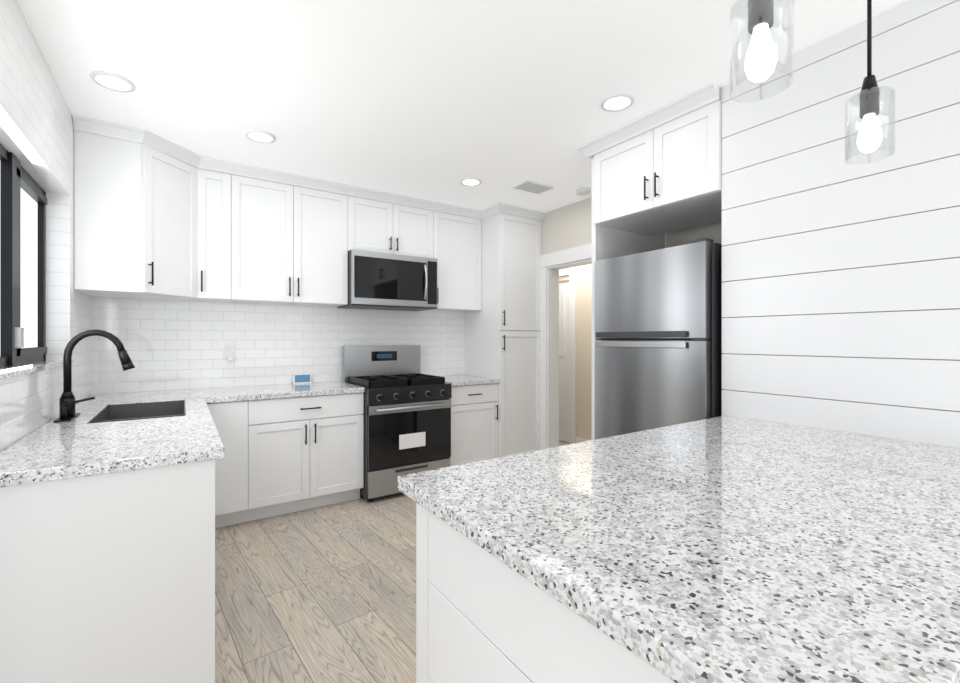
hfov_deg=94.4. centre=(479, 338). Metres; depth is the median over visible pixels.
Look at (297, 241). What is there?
upper cabinet
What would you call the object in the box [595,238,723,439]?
fridge
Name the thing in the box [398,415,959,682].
countertop
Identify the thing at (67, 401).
faucet
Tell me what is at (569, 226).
wall
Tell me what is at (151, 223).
upper cabinet
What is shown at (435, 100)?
ceiling
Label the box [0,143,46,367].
window
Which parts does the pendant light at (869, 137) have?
lamp shade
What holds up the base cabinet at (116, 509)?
on the floor
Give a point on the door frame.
(558, 360)
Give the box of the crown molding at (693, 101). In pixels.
[72,83,718,220]
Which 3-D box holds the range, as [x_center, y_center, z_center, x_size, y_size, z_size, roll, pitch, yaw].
[-0.739,0.688,3.964,0.754,1.245,0.738,0,0,-34]
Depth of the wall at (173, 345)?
3.64 m
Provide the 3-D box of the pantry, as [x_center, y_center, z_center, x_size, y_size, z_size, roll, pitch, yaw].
[0.248,0.045,4.699,0.538,2.530,0.676,0,0,-34]
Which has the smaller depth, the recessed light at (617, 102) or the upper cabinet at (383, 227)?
the recessed light at (617, 102)
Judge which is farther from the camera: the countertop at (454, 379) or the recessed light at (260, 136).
the countertop at (454, 379)
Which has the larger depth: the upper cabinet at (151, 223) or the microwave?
the microwave
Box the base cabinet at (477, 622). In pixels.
[416,507,665,682]
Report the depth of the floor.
2.27 m
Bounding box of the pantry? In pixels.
[465,213,541,456]
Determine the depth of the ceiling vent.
3.75 m
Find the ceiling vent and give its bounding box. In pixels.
[512,180,553,193]
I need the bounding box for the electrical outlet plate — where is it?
[225,345,234,360]
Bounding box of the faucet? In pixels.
[53,329,135,422]
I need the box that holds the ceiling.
[17,0,907,219]
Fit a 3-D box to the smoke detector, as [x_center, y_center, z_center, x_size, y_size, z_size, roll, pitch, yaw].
[0.898,-1.272,3.859,0.130,0.033,0.130,0,0,-34]
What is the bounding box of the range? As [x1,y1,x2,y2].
[342,345,451,501]
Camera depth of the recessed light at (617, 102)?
2.41 m
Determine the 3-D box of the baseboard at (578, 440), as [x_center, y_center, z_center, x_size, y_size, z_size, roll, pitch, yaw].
[1.198,1.255,4.712,0.750,0.110,4.080,0,0,-34]
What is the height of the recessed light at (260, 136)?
0.011 m
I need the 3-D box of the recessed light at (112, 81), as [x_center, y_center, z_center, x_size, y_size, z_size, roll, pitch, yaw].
[-1.835,-1.284,2.225,0.176,0.011,0.176,0,0,-34]
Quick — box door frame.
[540,244,591,449]
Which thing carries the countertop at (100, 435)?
on the base cabinet at (116, 509)
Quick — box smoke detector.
[576,188,590,195]
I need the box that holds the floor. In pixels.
[215,440,568,682]
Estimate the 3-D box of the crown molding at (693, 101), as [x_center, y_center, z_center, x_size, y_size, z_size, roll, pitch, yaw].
[-0.317,-1.254,2.781,3.616,0.069,2.567,0,0,-34]
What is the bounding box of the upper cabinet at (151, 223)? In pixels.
[74,130,209,301]
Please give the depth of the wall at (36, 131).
2.10 m
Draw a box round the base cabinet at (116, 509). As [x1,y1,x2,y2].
[0,461,219,682]
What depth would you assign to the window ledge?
1.86 m
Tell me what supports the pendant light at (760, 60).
hanging from the ceiling
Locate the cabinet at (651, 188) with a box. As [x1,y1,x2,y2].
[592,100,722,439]
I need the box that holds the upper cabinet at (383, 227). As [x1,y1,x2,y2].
[358,197,433,257]
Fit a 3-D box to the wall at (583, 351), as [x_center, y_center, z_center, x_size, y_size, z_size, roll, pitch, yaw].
[1.559,0.010,4.955,0.120,2.600,4.320,0,0,-34]
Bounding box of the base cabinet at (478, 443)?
[450,385,497,465]
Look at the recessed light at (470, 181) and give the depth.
3.62 m
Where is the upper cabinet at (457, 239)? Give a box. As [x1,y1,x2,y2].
[429,211,481,311]
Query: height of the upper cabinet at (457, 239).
0.930 m
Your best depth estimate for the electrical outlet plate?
3.54 m
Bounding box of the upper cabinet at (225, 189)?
[210,171,241,302]
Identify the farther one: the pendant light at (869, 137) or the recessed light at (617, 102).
the recessed light at (617, 102)
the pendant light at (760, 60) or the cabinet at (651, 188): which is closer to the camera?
the pendant light at (760, 60)
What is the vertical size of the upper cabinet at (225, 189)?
0.930 m
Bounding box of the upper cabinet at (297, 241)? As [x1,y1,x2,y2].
[238,177,357,306]
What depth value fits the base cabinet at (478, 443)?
4.17 m
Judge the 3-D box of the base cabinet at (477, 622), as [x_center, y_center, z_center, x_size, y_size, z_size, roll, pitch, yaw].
[0.818,0.870,1.334,1.748,0.880,0.980,0,0,-34]
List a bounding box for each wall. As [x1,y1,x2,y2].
[0,0,90,451]
[91,297,464,394]
[530,197,721,264]
[559,264,591,439]
[722,0,959,447]
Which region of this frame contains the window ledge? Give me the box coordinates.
[0,360,72,379]
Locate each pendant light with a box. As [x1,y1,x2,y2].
[730,0,793,101]
[845,0,894,164]
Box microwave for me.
[337,249,436,310]
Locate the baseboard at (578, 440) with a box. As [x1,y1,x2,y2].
[576,437,589,442]
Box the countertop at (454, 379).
[445,375,499,384]
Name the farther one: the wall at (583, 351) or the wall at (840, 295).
the wall at (583, 351)
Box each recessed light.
[90,71,135,92]
[245,129,275,142]
[460,177,481,185]
[601,93,633,111]

